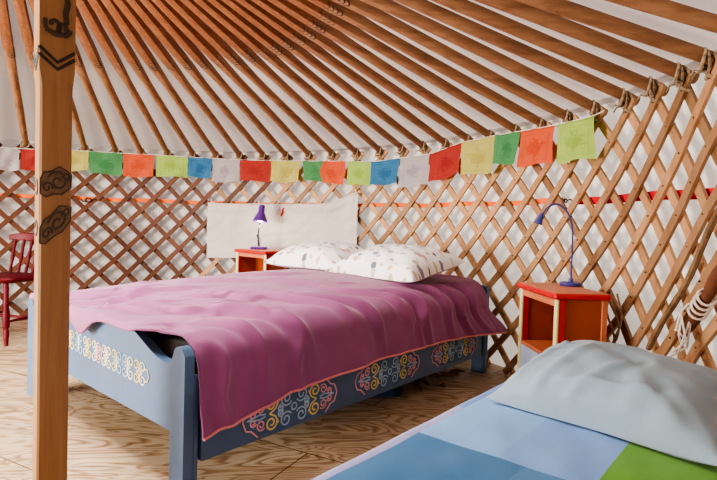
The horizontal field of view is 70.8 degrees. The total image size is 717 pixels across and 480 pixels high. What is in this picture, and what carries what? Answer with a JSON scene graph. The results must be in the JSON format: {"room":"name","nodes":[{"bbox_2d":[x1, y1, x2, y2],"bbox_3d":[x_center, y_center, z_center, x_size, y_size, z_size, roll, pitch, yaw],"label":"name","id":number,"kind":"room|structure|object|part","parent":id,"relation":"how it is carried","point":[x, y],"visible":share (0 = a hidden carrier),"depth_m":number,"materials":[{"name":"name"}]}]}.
{"room":"traditional dwelling","nodes":[
{"label":"traditional dwelling","id":0,"kind":"room"},
{"bbox_2d":[0,318,511,479],"bbox_3d":[-1.540,0.817,1.970,5.718,0.060,5.718,2,2,0],"label":"floor","id":1,"kind":"structure","parent":0,"point":[108,440],"depth_m":2.12,"materials":[{"name":"brown wood"}]},
{"bbox_2d":[0,233,33,345],"bbox_3d":[-2.521,0.331,3.646,0.400,0.757,0.448,2,2,10],"label":"wooden chair","id":2,"kind":"object","parent":1,"relation":"on","point":[8,277],"visible":0.56,"depth_m":3.60,"materials":[{"name":"red paint"}]},
{"bbox_3d":[-2.403,0.504,3.444,0.081,0.429,0.076,2,2,10],"label":"leg","id":3,"kind":"part","parent":2,"relation":"part of","materials":[{"name":"red paint"}]},
{"bbox_3d":[-2.524,0.269,3.616,0.400,0.042,0.390,2,2,10],"label":"seat","id":4,"kind":"part","parent":2,"relation":"part of","materials":[{"name":"red paint"}]},
{"bbox_3d":[-2.476,-0.022,3.827,0.350,0.060,0.059,2,2,10],"label":"rail","id":5,"kind":"part","parent":2,"relation":"part of","materials":[{"name":"red paint"}]},
{"bbox_2d":[32,0,75,479],"bbox_3d":[-0.901,-0.280,1.491,0.096,2.200,0.098,0,2,-41],"label":"post","id":6,"kind":"object","parent":1,"relation":"on","point":[54,54],"visible":1,"depth_m":1.47,"materials":[{"name":"brown wood"}]},
{"bbox_2d":[27,285,489,479],"bbox_3d":[-0.419,0.513,2.824,1.453,0.563,2.077,3,2,41],"label":"bed","id":7,"kind":"object","parent":1,"relation":"on","point":[154,375],"visible":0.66,"depth_m":1.86,"materials":[{"name":"blue paint"}]},
{"bbox_3d":[-1.083,0.542,2.052,1.453,0.512,0.034,3,2,41],"label":"footboard","id":8,"kind":"part","parent":7,"relation":"part of","materials":[{"name":"blue paint"}]},
{"bbox_3d":[-0.410,0.425,2.818,1.362,0.190,1.985,3,2,41],"label":"mattress","id":9,"kind":"part","parent":7,"relation":"part of","materials":[{"name":"fabric"}]},
{"bbox_3d":[-0.547,0.627,1.628,0.080,0.400,0.020,3,2,41],"label":"leg","id":10,"kind":"part","parent":7,"relation":"part of","materials":[{"name":"blue paint"}]},
{"bbox_2d":[29,268,507,440],"bbox_3d":[-0.358,0.393,2.758,1.528,0.406,2.140,3,2,41],"label":"duvet","id":11,"kind":"object","parent":7,"relation":"on","point":[257,339],"visible":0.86,"depth_m":2.10,"materials":[{"name":"fabric"}]},
{"bbox_2d":[264,240,365,269],"bbox_3d":[-0.247,0.098,3.488,0.660,0.193,0.495,3,2,37],"label":"pillow","id":12,"kind":"object","parent":11,"relation":"on","point":[318,255],"visible":0.84,"depth_m":3.33,"materials":[{"name":"fabric"}]},
{"bbox_2d":[325,244,465,282],"bbox_3d":[0.217,0.125,3.049,0.680,0.200,0.512,3,2,44],"label":"pillow","id":13,"kind":"object","parent":11,"relation":"on","point":[402,263],"visible":1,"depth_m":2.88,"materials":[{"name":"fabric"}]},
{"bbox_3d":[0.116,0.613,2.368,0.030,0.197,1.938,3,2,41],"label":"rail","id":14,"kind":"part","parent":7,"relation":"part of","materials":[{"name":"blue paint"}]},
{"bbox_3d":[0.745,0.620,3.137,0.080,0.400,0.020,3,2,41],"label":"leg","id":15,"kind":"part","parent":7,"relation":"part of","materials":[{"name":"blue paint"}]},
{"bbox_3d":[0.245,0.509,3.600,1.453,0.563,0.034,3,2,41],"label":"headboard","id":16,"kind":"part","parent":7,"relation":"part of","materials":[{"name":"blue paint"}]},
{"bbox_2d":[234,248,285,272],"bbox_3d":[-0.829,0.411,4.257,0.418,0.657,0.246,3,2,41],"label":"nightstand","id":17,"kind":"object","parent":1,"relation":"on","point":[247,260],"visible":0.32,"depth_m":4.28,"materials":[{"name":"paint"}]},
{"bbox_3d":[-1.037,0.417,4.299,0.028,0.630,0.010,3,2,41],"label":"leg","id":18,"kind":"part","parent":17,"relation":"part of","materials":[{"name":"paint"}]},
{"bbox_3d":[-0.955,0.336,4.391,0.014,0.471,0.179,3,2,41],"label":"panel","id":19,"kind":"part","parent":17,"relation":"part of","materials":[{"name":"orange paint"}]},
{"bbox_3d":[-0.884,0.127,4.175,0.340,0.032,0.018,3,2,41],"label":"rail","id":20,"kind":"part","parent":17,"relation":"part of","materials":[{"name":"paint"}]},
{"bbox_2d":[250,204,267,249],"bbox_3d":[-0.847,-0.113,4.326,0.138,0.384,0.130,2,2,0],"label":"desk lamp","id":21,"kind":"object","parent":17,"relation":"on","point":[260,217],"visible":1,"depth_m":4.31,"materials":[{"name":"purple metal"}]},
{"bbox_3d":[-0.854,-0.066,4.327,0.036,0.250,0.036,2,2,0],"label":"arm","id":22,"kind":"part","parent":21,"relation":"part of","materials":[{"name":"metal"}]},
{"bbox_3d":[-0.841,-0.224,4.322,0.132,0.162,0.130,2,2,0],"label":"lamp shade","id":23,"kind":"part","parent":21,"relation":"part of","materials":[{"name":"purple metal"}]},
{"bbox_3d":[-0.759,0.345,4.335,0.354,0.468,0.010,3,2,41],"label":"panel","id":24,"kind":"part","parent":17,"relation":"part of","materials":[{"name":"orange paint"}]},
{"bbox_3d":[-0.820,0.084,4.247,0.406,0.002,0.234,3,2,41],"label":"panel","id":25,"kind":"part","parent":17,"relation":"part of","materials":[{"name":"paint"}]},
{"bbox_3d":[-0.756,0.432,4.059,0.028,0.630,0.010,3,2,41],"label":"leg","id":26,"kind":"part","parent":17,"relation":"part of","materials":[{"name":"paint"}]},
{"bbox_3d":[-0.674,0.351,4.150,0.014,0.471,0.179,3,2,41],"label":"panel","id":27,"kind":"part","parent":17,"relation":"part of","materials":[{"name":"orange paint"}]},
{"bbox_2d":[373,386,402,396],"bbox_3d":[0.103,0.766,2.718,0.273,0.087,0.220,2,2,0],"label":"cloth bundle","id":28,"kind":"object","parent":1,"relation":"on","point":[396,392],"visible":0.13,"depth_m":2.63,"materials":[{"name":"fabric"}]},
{"bbox_2d":[517,282,611,369],"bbox_3d":[0.911,0.533,2.311,0.246,0.632,0.418,2,2,-4],"label":"nightstand","id":29,"kind":"object","parent":1,"relation":"on","point":[550,314],"visible":0.53,"depth_m":2.16,"materials":[{"name":"paint"}]},
{"bbox_3d":[0.795,0.538,2.489,0.010,0.605,0.028,2,2,-4],"label":"leg","id":30,"kind":"part","parent":29,"relation":"part of","materials":[{"name":"paint"}]},
{"bbox_2d":[521,340,552,353],"bbox_3d":[0.908,0.506,2.310,0.203,0.017,0.350,2,2,-4],"label":"shelf","id":31,"kind":"object","parent":29,"relation":"attached to","point":[532,346],"depth_m":2.39,"materials":[{"name":"paint"}]},
{"bbox_3d":[0.822,0.259,2.296,0.018,0.032,0.340,2,2,-4],"label":"rail","id":32,"kind":"part","parent":29,"relation":"part of","materials":[{"name":"paint"}]},
{"bbox_3d":[0.921,0.461,2.495,0.179,0.446,0.014,2,2,-4],"label":"panel","id":33,"kind":"part","parent":29,"relation":"part of","materials":[{"name":"orange paint"}]},
{"bbox_3d":[0.821,0.550,2.120,0.010,0.605,0.028,2,2,-4],"label":"leg","id":34,"kind":"part","parent":29,"relation":"part of","materials":[{"name":"paint"}]},
{"bbox_2d":[534,203,581,286],"bbox_3d":[0.949,0.021,2.397,0.230,0.389,0.098,2,2,0],"label":"gooseneck lamp","id":35,"kind":"object","parent":29,"relation":"on","point":[539,220],"visible":1,"depth_m":2.39,"materials":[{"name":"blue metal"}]},
{"bbox_3d":[0.920,0.219,2.301,0.234,0.002,0.406,2,2,-4],"label":"panel","id":36,"kind":"part","parent":29,"relation":"part of","materials":[{"name":"paint"}]},
{"bbox_3d":[0.946,0.473,2.126,0.179,0.446,0.014,2,2,-4],"label":"panel","id":37,"kind":"part","parent":29,"relation":"part of","materials":[{"name":"orange paint"}]},
{"bbox_3d":[1.024,0.556,2.134,0.026,0.605,0.024,2,2,-4],"label":"leg","id":38,"kind":"part","parent":29,"relation":"part of","materials":[{"name":"paint"}]},
{"bbox_3d":[0.163,0.710,0.828,0.670,0.325,1.880,3,2,41],"label":"bed","id":39,"kind":"object","parent":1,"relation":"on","visible":0},
{"bbox_2d":[312,382,716,479],"bbox_3d":[0.161,0.597,0.829,0.725,0.229,1.921,3,2,41],"label":"duvet","id":40,"kind":"object","parent":39,"relation":"on","point":[481,437],"visible":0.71,"depth_m":1.15,"materials":[{"name":"blue fabric"}]},
{"bbox_2d":[487,340,716,465],"bbox_3d":[0.729,0.395,1.423,0.580,0.192,0.424,3,2,45],"label":"pillow","id":41,"kind":"object","parent":40,"relation":"on","point":[662,403],"visible":1,"depth_m":1.29,"materials":[{"name":"grey fabric"}]},
{"bbox_3d":[0.581,0.790,2.976,0.021,0.016,0.081,2,2,0],"label":"chip","id":42,"kind":"object","parent":1,"relation":"on","visible":0},
{"bbox_2d":[450,369,464,371],"bbox_3d":[0.590,0.778,3.011,0.092,0.017,0.018,2,2,0],"label":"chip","id":43,"kind":"object","parent":42,"relation":"on","point":[452,370],"visible":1,"depth_m":3.01,"materials":[{"name":"brown wood"}]},
{"bbox_2d":[0,59,716,374],"bbox_3d":[-1.357,0.039,2.240,5.461,1.512,4.796,3,2,28],"label":"lattice","id":44,"kind":"structure","parent":0,"point":[696,106],"depth_m":2.76,"materials":[{"name":"wood"}]},
{"bbox_2d":[0,0,29,148],"bbox_3d":[-2.308,-1.116,3.369,0.079,0.848,2.164,1,2,-29],"label":"pole","id":45,"kind":"object","parent":44,"relation":"on","point":[5,24],"visible":0.94,"depth_m":3.28,"materials":[{"name":"brown wood"}]},
{"bbox_2d":[13,0,34,80],"bbox_3d":[-2.181,-1.110,3.435,0.100,0.857,2.164,1,2,-25],"label":"pole","id":46,"kind":"object","parent":44,"relation":"on","point":[20,6],"visible":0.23,"depth_m":3.00,"materials":[{"name":"brown wood"}]},
{"bbox_2d":[28,0,89,150],"bbox_3d":[-2.054,-1.112,3.487,0.077,0.848,2.164,1,2,-20],"label":"pole","id":47,"kind":"object","parent":44,"relation":"on","point":[84,147],"visible":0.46,"depth_m":4.05,"materials":[{"name":"brown wood"}]},
{"bbox_2d":[81,197,96,202],"bbox_3d":[-2.392,-0.355,4.484,0.139,0.048,0.035,1,2,-19],"label":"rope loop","id":48,"kind":"object","parent":44,"relation":"attached to","point":[87,197],"visible":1,"depth_m":4.47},
{"bbox_2d":[75,43,118,152],"bbox_3d":[-1.914,-1.109,3.531,0.079,0.848,2.164,1,2,-15],"label":"pole","id":49,"kind":"object","parent":44,"relation":"on","point":[79,65],"visible":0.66,"depth_m":3.70,"materials":[{"name":"brown wood"}]},
{"bbox_2d":[76,6,144,153],"bbox_3d":[-1.776,-1.101,3.561,0.100,0.857,2.164,1,2,-10],"label":"pole","id":50,"kind":"object","parent":44,"relation":"on","point":[82,32],"visible":0.87,"depth_m":3.41,"materials":[{"name":"brown wood"}]},
{"bbox_2d":[76,0,171,154],"bbox_3d":[-1.636,-1.103,3.580,0.077,0.848,2.164,2,2,-5],"label":"pole","id":51,"kind":"object","parent":44,"relation":"on","point":[84,7],"visible":0.89,"depth_m":3.30,"materials":[{"name":"brown wood"}]},
{"bbox_2d":[87,0,196,156],"bbox_3d":[-1.501,-1.099,3.587,0.079,0.848,2.164,2,2,-1],"label":"pole","id":52,"kind":"object","parent":44,"relation":"on","point":[101,11],"visible":0.92,"depth_m":3.31,"materials":[{"name":"brown wood"}]},
{"bbox_2d":[101,0,219,157],"bbox_3d":[-1.361,-1.090,3.583,0.100,0.857,2.164,2,2,4],"label":"pole","id":53,"kind":"object","parent":44,"relation":"on","point":[130,32],"visible":0.91,"depth_m":3.32,"materials":[{"name":"brown wood"}]},
{"bbox_2d":[113,0,243,159],"bbox_3d":[-1.224,-1.090,3.567,0.077,0.848,2.164,2,2,9],"label":"pole","id":54,"kind":"object","parent":44,"relation":"on","point":[150,38],"visible":0.91,"depth_m":3.31,"materials":[{"name":"brown wood"}]},
{"bbox_2d":[126,0,266,159],"bbox_3d":[-1.093,-1.085,3.541,0.079,0.848,2.164,2,2,14],"label":"pole","id":55,"kind":"object","parent":44,"relation":"on","point":[161,33],"visible":0.94,"depth_m":3.30,"materials":[{"name":"brown wood"}]},
{"bbox_2d":[140,0,289,160],"bbox_3d":[-0.953,-1.075,3.501,0.100,0.857,2.164,2,2,18],"label":"pole","id":56,"kind":"object","parent":44,"relation":"on","point":[190,48],"visible":0.92,"depth_m":3.30,"materials":[{"name":"brown wood"}]},
{"bbox_2d":[152,0,312,160],"bbox_3d":[-0.823,-1.075,3.451,0.077,0.848,2.164,2,2,23],"label":"pole","id":57,"kind":"object","parent":44,"relation":"on","point":[172,14],"visible":0.94,"depth_m":3.26,"materials":[{"name":"brown wood"}]},
{"bbox_2d":[165,0,335,160],"bbox_3d":[-0.699,-1.069,3.392,0.079,0.848,2.164,3,2,28],"label":"pole","id":58,"kind":"object","parent":44,"relation":"on","point":[202,28],"visible":0.93,"depth_m":3.21,"materials":[{"name":"brown wood"}]},
{"bbox_2d":[180,0,360,160],"bbox_3d":[-0.564,-1.058,3.312,0.100,0.857,2.164,3,2,33],"label":"pole","id":59,"kind":"object","parent":44,"relation":"on","point":[245,51],"visible":0.95,"depth_m":3.20,"materials":[{"name":"brown wood"}]},
{"bbox_2d":[0,193,562,207],"bbox_3d":[-0.904,-0.310,3.982,4.572,0.040,1.226,2,2,16],"label":"band","id":60,"kind":"object","parent":44,"relation":"attached to","point":[542,200],"visible":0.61,"depth_m":4.30,"materials":[{"name":"orange fabric"}]},
{"bbox_2d":[207,189,357,257],"bbox_3d":[-0.682,-0.123,4.429,1.445,0.649,0.119,2,2,18],"label":"cloth","id":61,"kind":"object","parent":44,"relation":"hanging from","point":[230,227],"visible":0.77,"depth_m":4.49,"materials":[{"name":"white fabric"}]},
{"bbox_2d":[193,0,383,159],"bbox_3d":[-0.449,-1.057,3.229,0.077,0.848,2.164,3,2,38],"label":"pole","id":62,"kind":"object","parent":44,"relation":"on","point":[260,49],"visible":0.95,"depth_m":3.15,"materials":[{"name":"brown wood"}]},
{"bbox_2d":[207,0,405,157],"bbox_3d":[-0.349,-1.051,3.144,0.079,0.848,2.164,3,2,43],"label":"pole","id":63,"kind":"object","parent":44,"relation":"on","point":[280,51],"visible":0.94,"depth_m":3.10,"materials":[{"name":"brown wood"}]},
{"bbox_2d":[221,0,427,154],"bbox_3d":[-0.254,-1.041,3.049,2.164,0.857,0.100,0,2,-43],"label":"pole","id":64,"kind":"object","parent":44,"relation":"on","point":[277,36],"visible":0.93,"depth_m":3.04,"materials":[{"name":"brown wood"}]},
{"bbox_2d":[235,0,449,149],"bbox_3d":[-0.170,-1.040,2.950,2.164,0.848,0.077,0,2,-38],"label":"pole","id":65,"kind":"object","parent":44,"relation":"on","point":[289,32],"visible":0.88,"depth_m":2.96,"materials":[{"name":"brown wood"}]},
{"bbox_2d":[0,110,604,187],"bbox_3d":[-0.815,-0.577,3.766,4.648,0.292,1.392,2,2,20],"label":"prayer flag string","id":66,"kind":"object","parent":65,"relation":"hanging from","point":[576,138],"visible":0.9,"depth_m":4.02,"materials":[{"name":"multicoloured fabric"}]},
{"bbox_3d":[-0.813,-0.681,3.759,4.648,0.083,1.382,2,2,20],"label":"cord","id":67,"kind":"part","parent":66,"relation":"part of","materials":[{"name":"fabric"}]},
{"bbox_2d":[251,0,472,140],"bbox_3d":[-0.095,-1.035,2.848,2.164,0.848,0.079,1,2,-34],"label":"pole","id":68,"kind":"object","parent":44,"relation":"on","point":[316,37],"visible":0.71,"depth_m":2.88,"materials":[{"name":"brown wood"}]},
{"bbox_2d":[268,0,494,136],"bbox_3d":[-0.025,-1.024,2.734,2.164,0.857,0.100,1,2,-29],"label":"pole","id":69,"kind":"object","parent":44,"relation":"on","point":[328,31],"visible":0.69,"depth_m":2.79,"materials":[{"name":"brown wood"}]},
{"bbox_2d":[287,0,521,131],"bbox_3d":[0.037,-1.024,2.611,2.164,0.848,0.077,1,2,-25],"label":"pole","id":70,"kind":"object","parent":44,"relation":"on","point":[319,13],"visible":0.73,"depth_m":2.67,"materials":[{"name":"brown wood"}]},
{"bbox_2d":[307,0,546,127],"bbox_3d":[0.086,-1.019,2.492,2.164,0.848,0.079,1,2,-20],"label":"pole","id":71,"kind":"object","parent":44,"relation":"on","point":[356,19],"visible":0.8,"depth_m":2.56,"materials":[{"name":"brown wood"}]},
{"bbox_2d":[331,0,573,126],"bbox_3d":[0.128,-1.009,2.361,2.164,0.857,0.100,1,2,-16],"label":"pole","id":72,"kind":"object","parent":44,"relation":"on","point":[371,12],"visible":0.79,"depth_m":2.44,"materials":[{"name":"brown wood"}]},
{"bbox_2d":[360,0,607,122],"bbox_3d":[0.158,-1.009,2.237,2.164,0.848,0.077,1,2,-11],"label":"pole","id":73,"kind":"object","parent":44,"relation":"on","point":[391,7],"visible":0.88,"depth_m":2.30,"materials":[{"name":"brown wood"}]},
{"bbox_2d":[394,0,639,113],"bbox_3d":[0.177,-1.004,2.108,2.164,0.848,0.079,2,2,-7],"label":"pole","id":74,"kind":"object","parent":44,"relation":"on","point":[426,7],"visible":0.98,"depth_m":2.15,"materials":[{"name":"brown wood"}]},
{"bbox_2d":[431,0,669,103],"bbox_3d":[0.187,-0.996,1.991,2.164,0.857,0.100,2,2,-3],"label":"pole","id":75,"kind":"object","parent":44,"relation":"on","point":[468,8],"visible":0.91,"depth_m":2.01,"materials":[{"name":"brown wood"}]},
{"bbox_2d":[474,0,699,92],"bbox_3d":[0.188,-0.997,1.881,2.164,0.848,0.077,2,2,1],"label":"pole","id":76,"kind":"object","parent":44,"relation":"on","point":[557,23],"visible":0.94,"depth_m":1.85,"materials":[{"name":"brown wood"}]},
{"bbox_2d":[607,293,622,342],"bbox_3d":[1.133,0.368,2.239,0.026,0.264,0.103,2,2,-6],"label":"cord","id":77,"kind":"object","parent":44,"relation":"hanging from","point":[615,335],"visible":0.72,"depth_m":2.22,"materials":[{"name":"fabric"}]},
{"bbox_2d":[514,0,716,80],"bbox_3d":[0.184,-0.995,1.788,2.164,0.848,0.079,2,2,4],"label":"pole","id":78,"kind":"object","parent":44,"relation":"on","point":[706,58],"visible":0.92,"depth_m":1.72,"materials":[{"name":"brown wood"}]},
{"bbox_2d":[578,188,713,204],"bbox_3d":[1.016,-0.155,1.383,0.316,0.071,2.539,2,2,12],"label":"band","id":79,"kind":"object","parent":44,"relation":"attached to","point":[623,197],"visible":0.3,"depth_m":2.13,"materials":[{"name":"red fabric"}]},
{"bbox_2d":[605,0,716,32],"bbox_3d":[0.166,-0.986,1.643,2.164,0.857,0.100,2,2,9],"label":"pole","id":80,"kind":"object","parent":44,"relation":"on","point":[667,9],"visible":1,"depth_m":1.51,"materials":[{"name":"brown wood"}]},
{"bbox_2d":[645,207,716,350],"bbox_3d":[1.164,0.162,1.812,0.039,0.573,0.421,2,2,3],"label":"branch","id":81,"kind":"object","parent":44,"relation":"attached to","point":[712,222],"visible":1,"depth_m":1.79,"materials":[{"name":"wood"}]},
{"bbox_2d":[669,265,716,358],"bbox_3d":[1.124,0.252,1.662,0.082,0.380,0.269,2,2,0],"label":"rope","id":82,"kind":"object","parent":44,"relation":"attached to","point":[697,311],"visible":0.96,"depth_m":1.67,"materials":[{"name":"white fabric"}]},
{"bbox_2d":[0,68,716,370],"bbox_3d":[-1.516,0.005,1.946,5.599,1.566,5.594,2,2,0],"label":"wall","id":83,"kind":"structure","parent":0,"point":[609,213],"depth_m":3.45,"materials":[{"name":"white fabric"}]},
{"bbox_2d":[0,0,716,152],"bbox_3d":[-1.482,-1.127,1.912,5.638,0.802,5.638,1,2,-13],"label":"ceiling","id":84,"kind":"structure","parent":0,"point":[94,134],"depth_m":3.53,"materials":[{"name":"fabric"}]}
]}

